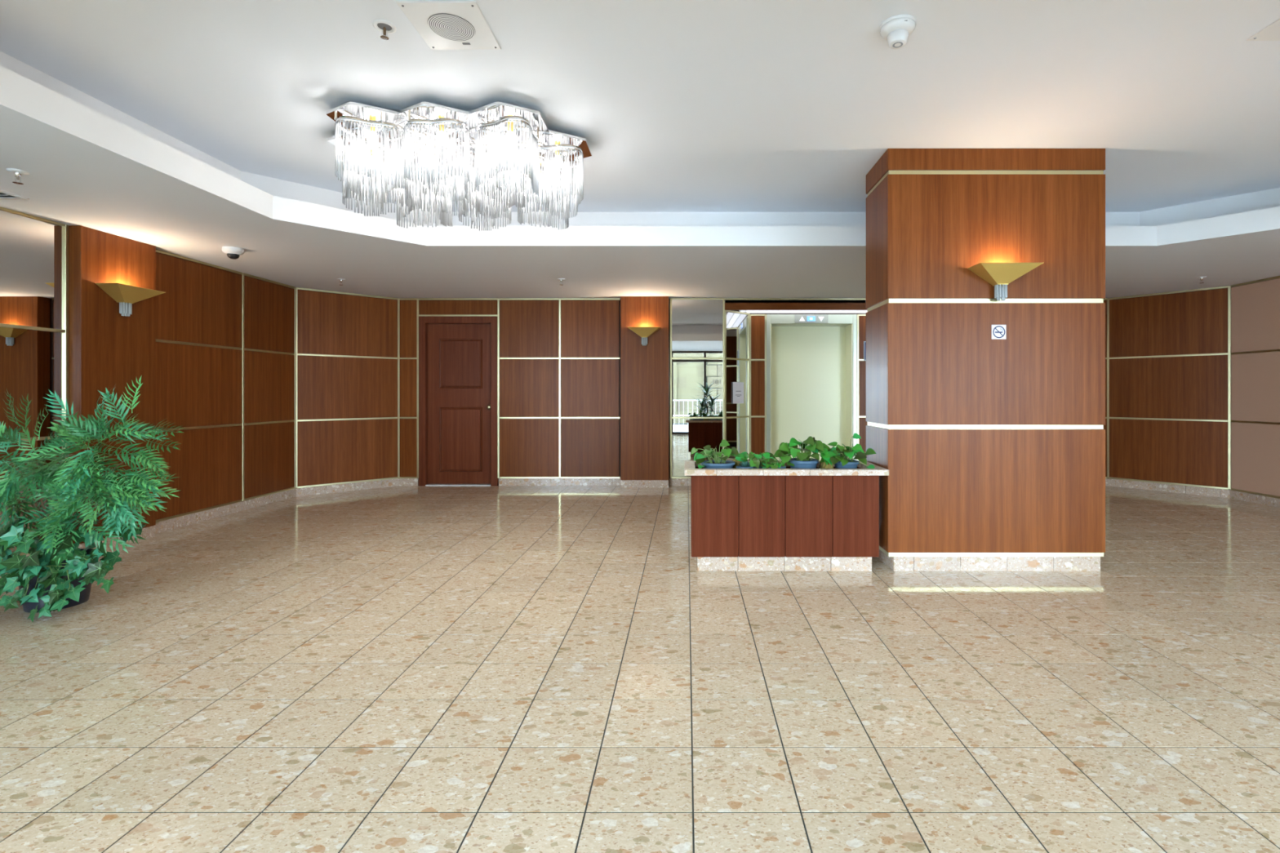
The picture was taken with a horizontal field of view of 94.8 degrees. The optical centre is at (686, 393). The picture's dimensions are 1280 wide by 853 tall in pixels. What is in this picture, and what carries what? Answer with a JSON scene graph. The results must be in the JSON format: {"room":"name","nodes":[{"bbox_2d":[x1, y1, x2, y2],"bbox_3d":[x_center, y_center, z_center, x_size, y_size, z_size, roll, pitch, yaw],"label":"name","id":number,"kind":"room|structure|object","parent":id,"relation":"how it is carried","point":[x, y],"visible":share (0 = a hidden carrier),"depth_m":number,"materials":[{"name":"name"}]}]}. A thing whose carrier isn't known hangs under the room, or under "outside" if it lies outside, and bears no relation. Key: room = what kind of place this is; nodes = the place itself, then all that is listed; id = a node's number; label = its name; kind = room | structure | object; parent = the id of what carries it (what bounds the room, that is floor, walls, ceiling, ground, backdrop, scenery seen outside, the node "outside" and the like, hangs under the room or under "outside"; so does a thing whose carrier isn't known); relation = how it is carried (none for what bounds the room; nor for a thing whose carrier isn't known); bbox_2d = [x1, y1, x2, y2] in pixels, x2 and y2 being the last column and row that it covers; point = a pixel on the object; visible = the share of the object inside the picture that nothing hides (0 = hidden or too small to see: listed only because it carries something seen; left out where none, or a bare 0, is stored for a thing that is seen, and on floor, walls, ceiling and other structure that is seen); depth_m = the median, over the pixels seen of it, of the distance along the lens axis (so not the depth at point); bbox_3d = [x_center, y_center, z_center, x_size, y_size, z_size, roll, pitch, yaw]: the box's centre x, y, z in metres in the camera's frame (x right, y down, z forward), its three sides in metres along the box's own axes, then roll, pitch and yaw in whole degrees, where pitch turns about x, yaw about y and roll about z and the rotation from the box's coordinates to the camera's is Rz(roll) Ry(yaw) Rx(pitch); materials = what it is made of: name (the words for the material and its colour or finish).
{"room":"lobby","nodes":[
{"label":"lobby","id":0,"kind":"room"},
{"bbox_2d":[17,548,99,613],"bbox_3d":[-3.530,1.050,3.290,0.336,0.270,0.336,0,0,0],"label":"pot","id":1,"kind":"object","parent":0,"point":[84,596],"depth_m":3.17,"materials":[{"name":"black"}]},
{"bbox_2d":[155,248,296,522],"bbox_3d":[-4.540,-0.265,2.357,0.149,2.900,8.715,0,0,0],"label":"wall","id":2,"kind":"structure","parent":0,"point":[226,338],"depth_m":5.65,"materials":[{"name":"brown wood"}]},
{"bbox_2d":[0,206,68,559],"bbox_3d":[-4.480,-0.065,1.222,0.028,2.311,6.043,0,0,0],"label":"wall mirror","id":3,"kind":"object","parent":2,"relation":"attached to","point":[34,250],"visible":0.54,"depth_m":4.02,"materials":[{"name":"white mirror"}]},
{"bbox_2d":[68,225,155,550],"bbox_3d":[-4.429,-0.015,4.545,0.092,2.399,0.600,0,0,0],"label":"pilaster","id":4,"kind":"object","parent":2,"relation":"attached to","point":[107,348],"visible":0.52,"depth_m":4.46,"materials":[{"name":"brown wood"}]},
{"bbox_2d":[94,282,165,316],"bbox_3d":[-4.297,-0.707,4.545,0.170,0.222,0.402,0,0,0],"label":"wall sconce","id":5,"kind":"object","parent":4,"relation":"attached to","point":[126,295],"visible":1,"depth_m":4.51,"materials":[{"name":"gold metal"}]},
{"bbox_2d":[155,488,296,533],"bbox_3d":[-4.483,1.138,5.780,0.024,0.094,1.867,0,0,0],"label":"baseboard","id":6,"kind":"structure","parent":2,"relation":"attached to","point":[171,524],"depth_m":5.63,"materials":[{"name":"stone"}]},
{"bbox_2d":[296,287,399,488],"bbox_3d":[-4.123,-0.265,7.154,1.133,2.900,0.149,0,0,-45],"label":"wall","id":7,"kind":"structure","parent":0,"point":[348,344],"depth_m":7.08,"materials":[{"name":"brown wood"}]},
{"bbox_2d":[295,478,399,496],"bbox_3d":[-4.083,1.138,7.113,1.115,0.094,0.024,0,0,-45],"label":"baseboard","id":8,"kind":"structure","parent":7,"relation":"attached to","point":[390,482],"depth_m":7.08,"materials":[{"name":"stone"}]},
{"bbox_2d":[399,297,688,485],"bbox_3d":[-1.597,-0.265,7.566,4.166,2.900,0.149,0,0,0],"label":"wall","id":9,"kind":"structure","parent":0,"point":[558,360],"depth_m":7.50,"materials":[{"name":"brown wood"}]},
{"bbox_2d":[418,316,498,485],"bbox_3d":[-2.920,0.102,7.559,1.007,2.166,0.142,0,0,0],"label":"door","id":10,"kind":"structure","parent":9,"relation":"in","point":[458,355],"depth_m":7.55,"materials":[{"name":"brown wood"}]},
{"bbox_2d":[399,478,690,485],"bbox_3d":[-1.597,1.138,7.508,4.164,0.094,0.024,0,0,0],"label":"baseboard","id":11,"kind":"structure","parent":9,"relation":"attached to","point":[402,482],"depth_m":7.50,"materials":[{"name":"stone"}]},
{"bbox_2d":[670,297,724,478],"bbox_3d":[0.137,-0.065,7.505,0.699,2.311,0.028,0,0,0],"label":"wall mirror","id":12,"kind":"object","parent":9,"relation":"attached to","point":[697,325],"visible":0.81,"depth_m":7.50,"materials":[{"name":"white mirror"}]},
{"bbox_2d":[724,300,866,302],"bbox_3d":[1.673,-1.185,7.730,2.374,0.060,0.460,0,0,0],"label":"trim","id":13,"kind":"structure","parent":9,"relation":"attached to","point":[771,301],"depth_m":7.50,"materials":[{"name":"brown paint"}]},
{"bbox_2d":[738,310,866,313],"bbox_3d":[1.673,-1.101,7.705,1.980,0.060,0.290,0,0,0],"label":"ceiling light","id":14,"kind":"object","parent":13,"relation":"attached to","point":[744,311],"visible":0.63,"depth_m":7.75,"materials":[{"name":"white"}]},
{"bbox_2d":[724,297,866,310],"bbox_3d":[1.673,-1.139,7.511,2.374,0.148,0.037,0,0,0],"label":"trim","id":15,"kind":"structure","parent":9,"relation":"attached to","point":[850,305],"depth_m":7.50,"materials":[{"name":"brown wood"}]},
{"bbox_2d":[0,485,1279,852],"bbox_3d":[0.850,1.245,3.450,12.100,0.120,11.100,0,0,0],"label":"floor","id":16,"kind":"structure","parent":0,"point":[398,668],"depth_m":2.36,"materials":[{"name":"beige tile"}]},
{"bbox_2d":[0,374,184,622],"bbox_3d":[-3.552,0.543,3.283,1.700,1.286,0.765,0,0,10],"label":"potted fern","id":17,"kind":"object","parent":16,"relation":"on","point":[58,575],"visible":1,"depth_m":3.13,"materials":[{"name":"green plant"}]},
{"bbox_2d":[620,296,669,487],"bbox_3d":[-0.526,-0.015,7.425,0.601,2.399,0.150,0,0,0],"label":"pilaster","id":18,"kind":"object","parent":16,"relation":"on","point":[644,370],"visible":1,"depth_m":7.35,"materials":[{"name":"brown wood"}]},
{"bbox_2d":[626,326,660,346],"bbox_3d":[-0.526,-0.702,7.264,0.402,0.222,0.170,0,0,0],"label":"wall sconce","id":19,"kind":"object","parent":18,"relation":"attached to","point":[644,332],"visible":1,"depth_m":7.23,"materials":[{"name":"gold metal"}]},
{"bbox_2d":[684,460,888,571],"bbox_3d":[0.649,0.841,4.065,1.328,0.688,0.530,0,0,0],"label":"planter box","id":20,"kind":"object","parent":16,"relation":"on","point":[788,519],"visible":0.84,"depth_m":3.85,"materials":[{"name":"brown wood"}]},
{"bbox_2d":[691,439,744,468],"bbox_3d":[0.212,0.450,4.040,0.364,0.261,0.374,0,0,0],"label":"pothos","id":21,"kind":"object","parent":20,"relation":"on","point":[708,452],"visible":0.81,"depth_m":3.98,"materials":[{"name":"green plant"}]},
{"bbox_2d":[701,460,735,468],"bbox_3d":[0.216,0.526,4.040,0.236,0.107,0.236,0,0,0],"label":"pot","id":22,"kind":"object","parent":21,"relation":"on","point":[705,464],"depth_m":3.96,"materials":[{"name":"blue ceramic"}]},
{"bbox_2d":[731,457,742,468],"bbox_3d":[0.354,0.510,4.096,0.096,0.127,0.095,0,0,0],"label":"clump","id":23,"kind":"object","parent":20,"relation":"on","point":[736,462],"visible":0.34,"depth_m":4.07,"materials":[{"name":"brown"}]},
{"bbox_2d":[736,461,753,468],"bbox_3d":[0.394,0.520,3.970,0.118,0.120,0.116,0,0,0],"label":"succulent","id":24,"kind":"object","parent":20,"relation":"on","point":[744,465],"visible":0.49,"depth_m":3.95,"materials":[{"name":"blue ceramic"}]},
{"bbox_2d":[736,465,753,468],"bbox_3d":[0.393,0.537,3.970,0.116,0.085,0.116,0,0,0],"label":"pot","id":25,"kind":"object","parent":24,"relation":"on","point":[738,466],"depth_m":3.94,"materials":[{"name":"blue"}]},
{"bbox_2d":[740,451,778,469],"bbox_3d":[0.500,0.492,4.076,0.234,0.175,0.254,0,0,-25],"label":"pothos","id":26,"kind":"object","parent":20,"relation":"on","point":[755,463],"visible":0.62,"depth_m":4.02,"materials":[{"name":"green plant"}]},
{"bbox_2d":[760,457,794,468],"bbox_3d":[0.615,0.507,3.982,0.187,0.147,0.219,0,0,44],"label":"pothos","id":27,"kind":"object","parent":20,"relation":"in","point":[771,464],"visible":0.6,"depth_m":3.95,"materials":[{"name":"green plant"}]},
{"bbox_2d":[768,465,786,468],"bbox_3d":[0.615,0.537,3.980,0.116,0.085,0.116,0,0,0],"label":"pot","id":28,"kind":"object","parent":27,"relation":"on","point":[779,466],"depth_m":3.93,"materials":[{"name":"blue"}]},
{"bbox_2d":[773,435,836,468],"bbox_3d":[0.824,0.436,4.010,0.387,0.288,0.390,0,0,34],"label":"pothos","id":29,"kind":"object","parent":20,"relation":"on","point":[802,460],"visible":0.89,"depth_m":3.95,"materials":[{"name":"green plant"}]},
{"bbox_2d":[787,457,818,468],"bbox_3d":[0.801,0.517,4.030,0.210,0.125,0.210,0,0,0],"label":"pot","id":30,"kind":"object","parent":29,"relation":"on","point":[811,463],"depth_m":3.95,"materials":[{"name":"blue"}]},
{"bbox_2d":[821,462,833,468],"bbox_3d":[0.951,0.508,3.960,0.093,0.122,0.094,0,0,0],"label":"clump","id":31,"kind":"object","parent":20,"relation":"on","point":[824,465],"visible":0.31,"depth_m":3.93,"materials":[{"name":"brown"}]},
{"bbox_2d":[820,433,875,468],"bbox_3d":[1.085,0.428,4.029,0.383,0.305,0.371,0,0,0],"label":"pothos","id":32,"kind":"object","parent":20,"relation":"on","point":[840,460],"visible":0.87,"depth_m":3.96,"materials":[{"name":"green plant"}]},
{"bbox_2d":[834,459,859,468],"bbox_3d":[1.092,0.521,4.020,0.176,0.117,0.176,0,0,0],"label":"pot","id":33,"kind":"object","parent":32,"relation":"on","point":[852,464],"depth_m":3.96,"materials":[{"name":"blue ceramic"}]},
{"bbox_2d":[866,148,1105,571],"bbox_3d":[2.051,-0.218,4.120,1.440,2.806,0.480,0,0,0],"label":"column","id":34,"kind":"structure","parent":16,"relation":"on","point":[993,451],"depth_m":3.88,"materials":[{"name":"brown wood"}]},
{"bbox_2d":[991,324,1005,339],"bbox_3d":[2.064,-0.405,3.877,0.095,0.095,0.005,0,0,0],"label":"no smoking sign","id":35,"kind":"object","parent":34,"relation":"attached to","point":[998,331],"visible":1,"depth_m":3.88,"materials":[{"name":"white plastic"}]},
{"bbox_2d":[967,262,1044,301],"bbox_3d":[2.058,-0.716,3.794,0.402,0.222,0.170,0,0,0],"label":"wall sconce","id":36,"kind":"object","parent":34,"relation":"attached to","point":[998,275],"visible":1,"depth_m":3.77,"materials":[{"name":"gold metal"}]},
{"bbox_2d":[0,0,1279,298],"bbox_3d":[0.850,-1.468,3.450,12.100,0.506,11.100,0,0,0],"label":"ceiling","id":37,"kind":"structure","parent":0,"point":[734,144],"depth_m":3.34,"materials":[{"name":"white paint"}]},
{"bbox_2d":[0,190,29,199],"bbox_3d":[-4.270,-1.208,3.480,0.340,0.015,0.360,0,0,0],"label":"ceiling vent","id":38,"kind":"object","parent":37,"relation":"in","point":[4,195],"visible":1,"depth_m":3.61,"materials":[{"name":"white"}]},
{"bbox_2d":[5,168,29,184],"bbox_3d":[-3.660,-1.182,3.211,0.085,0.066,0.085,0,0,0],"label":"sprinkler","id":39,"kind":"object","parent":37,"relation":"attached to","point":[18,173],"visible":1,"depth_m":3.21,"materials":[{"name":"white metal"}]},
{"bbox_2d":[222,246,244,259],"bbox_3d":[-3.810,-1.171,4.930,0.152,0.088,0.151,0,0,0],"label":"dome camera","id":40,"kind":"object","parent":37,"relation":"attached to","point":[233,253],"visible":1,"depth_m":4.89,"materials":[{"name":"white plastic"}]},
{"bbox_2d":[337,278,345,285],"bbox_3d":[-3.680,-1.183,6.250,0.082,0.064,0.082,0,0,0],"label":"sprinkler","id":41,"kind":"object","parent":37,"relation":"attached to","point":[340,279],"visible":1,"depth_m":6.24,"materials":[{"name":"white metal"}]},
{"bbox_2d":[372,18,396,39],"bbox_3d":[-1.333,-1.595,2.589,0.094,0.053,0.094,0,0,0],"label":"sprinkler","id":42,"kind":"object","parent":37,"relation":"attached to","point":[385,27],"visible":1,"depth_m":2.58,"materials":[{"name":"white metal"}]},
{"bbox_2d":[372,18,396,33],"bbox_3d":[-1.333,-1.617,2.589,0.094,0.008,0.094,0,0,0],"label":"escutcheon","id":43,"kind":"object","parent":42,"relation":"on","point":[381,25],"depth_m":2.58,"materials":[{"name":"grey metal"}]},
{"bbox_2d":[395,0,501,49],"bbox_3d":[-1.036,-1.615,2.588,0.332,0.011,0.336,0,0,0],"label":"ceiling speaker","id":44,"kind":"object","parent":37,"relation":"attached to","point":[442,24],"visible":1,"depth_m":2.56,"materials":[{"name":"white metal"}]},
{"bbox_2d":[427,13,475,41],"bbox_3d":[-1.036,-1.611,2.588,0.196,0.003,0.196,0,0,0],"label":"grille","id":45,"kind":"object","parent":44,"relation":"attached to","point":[442,27],"depth_m":2.58,"materials":[{"name":"white metal"}]},
{"bbox_2d":[325,101,591,231],"bbox_3d":[-1.420,-1.395,3.740,1.594,0.453,1.150,0,0,0],"label":"chandelier","id":46,"kind":"object","parent":37,"relation":"hanging from","point":[413,151],"visible":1,"depth_m":3.53,"materials":[{"name":"clear glass"}]},
{"bbox_2d":[507,122,513,132],"bbox_3d":[-1.020,-1.534,3.395,0.032,0.050,0.030,0,0,0],"label":"bulb","id":47,"kind":"object","parent":46,"relation":"attached to","point":[512,123],"depth_m":3.38,"materials":[{"name":"yellow glass"}]},
{"bbox_2d":[557,278,564,285],"bbox_3d":[-1.335,-1.183,6.250,0.082,0.064,0.082,0,0,0],"label":"sprinkler","id":48,"kind":"object","parent":37,"relation":"attached to","point":[560,279],"visible":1,"depth_m":6.23,"materials":[{"name":"white metal"}]},
{"bbox_2d":[0,50,1279,245],"bbox_3d":[0.885,-1.418,3.123,8.330,0.406,4.305,0,0,0],"label":"tray","id":49,"kind":"object","parent":37,"relation":"on","point":[687,148],"depth_m":3.46,"materials":[{"name":"white paint"}]},
{"bbox_2d":[879,13,916,48],"bbox_3d":[0.930,-1.578,2.585,0.156,0.086,0.156,0,0,0],"label":"smoke detector","id":50,"kind":"object","parent":37,"relation":"attached to","point":[896,31],"visible":1,"depth_m":2.55,"materials":[{"name":"white plastic"}]},
{"bbox_2d":[1196,276,1206,283],"bbox_3d":[5.390,-1.183,6.140,0.082,0.064,0.082,0,0,0],"label":"sprinkler","id":51,"kind":"object","parent":37,"relation":"attached to","point":[1200,277],"visible":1,"depth_m":6.13,"materials":[{"name":"white metal"}]},
{"bbox_2d":[1245,18,1279,40],"bbox_3d":[2.733,-1.617,2.520,0.340,0.009,0.340,0,0,0],"label":"access panel","id":52,"kind":"object","parent":37,"relation":"attached to","point":[1272,32],"visible":1,"depth_m":2.64,"materials":[{"name":"white metal"}]},
{"bbox_2d":[750,313,866,460],"bbox_3d":[1.675,-0.265,7.926,1.674,2.900,0.149,0,0,0],"label":"wall niche","id":53,"kind":"object","parent":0,"point":[757,321],"visible":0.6,"depth_m":7.86,"materials":[{"name":"brown"}]},
{"bbox_2d":[766,314,857,460],"bbox_3d":[1.673,0.065,8.018,1.209,2.240,0.345,0,0,0],"label":"door","id":54,"kind":"structure","parent":53,"relation":"attached to","point":[811,368],"depth_m":8.16,"materials":[{"name":"grey"}]},
{"bbox_2d":[794,314,828,323],"bbox_3d":[1.668,-0.993,7.840,0.450,0.116,0.016,0,0,0],"label":"indicator","id":55,"kind":"object","parent":54,"relation":"attached to","point":[798,318],"visible":1,"depth_m":7.84,"materials":[{"name":"silver metal"}]},
{"bbox_2d":[863,341,866,360],"bbox_3d":[2.435,-0.565,7.852,0.130,0.260,0.014,0,0,0],"label":"wall sign","id":56,"kind":"object","parent":53,"relation":"attached to","point":[864,342],"visible":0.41,"depth_m":7.84,"materials":[{"name":"grey metal"}]},
{"bbox_2d":[1103,297,1106,478],"bbox_3d":[4.122,-0.265,7.566,2.523,2.900,0.149,0,0,0],"label":"wall","id":57,"kind":"structure","parent":0,"point":[1104,299],"depth_m":7.50,"materials":[{"name":"brown wood"}]},
{"bbox_2d":[1106,285,1231,489],"bbox_3d":[5.806,-0.265,7.102,0.149,2.900,1.170,0,0,-40],"label":"wall","id":58,"kind":"structure","parent":0,"point":[1169,356],"depth_m":7.02,"materials":[{"name":"brown wood"}]},
{"bbox_2d":[1107,478,1229,497],"bbox_3d":[5.763,1.138,7.065,0.025,0.094,1.152,0,0,-40],"label":"baseboard","id":59,"kind":"structure","parent":58,"relation":"attached to","point":[1215,492],"depth_m":7.02,"materials":[{"name":"stone"}]},
{"bbox_2d":[1230,275,1279,498],"bbox_3d":[6.196,-0.265,2.310,0.149,2.900,8.620,0,0,0],"label":"wall","id":60,"kind":"structure","parent":0,"point":[1255,353],"depth_m":6.31,"materials":[{"name":"brown wood"}]},
{"bbox_2d":[1229,489,1279,507],"bbox_3d":[6.138,1.138,2.310,0.024,0.094,8.618,0,0,0],"label":"baseboard","id":61,"kind":"structure","parent":60,"relation":"attached to","point":[1261,500],"depth_m":6.32,"materials":[{"name":"stone"}]},
{"bbox_3d":[0.609,-0.265,7.737,0.509,2.900,0.120,0,0,-45],"label":"wall","id":62,"kind":"structure","parent":0,"visible":0},
{"bbox_2d":[724,310,750,460],"bbox_3d":[0.662,0.011,7.684,0.509,2.161,0.028,0,0,-45],"label":"wall mirror","id":63,"kind":"object","parent":62,"relation":"attached to","point":[737,324],"visible":0.66,"depth_m":7.68,"materials":[{"name":"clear mirror"}]},
{"bbox_2d":[733,382,743,403],"bbox_3d":[0.677,-0.005,7.683,0.004,0.280,0.220,0,0,45],"label":"paper notice","id":64,"kind":"object","parent":63,"relation":"attached to","point":[738,387],"visible":1,"depth_m":7.68,"materials":[{"name":"white paper"}]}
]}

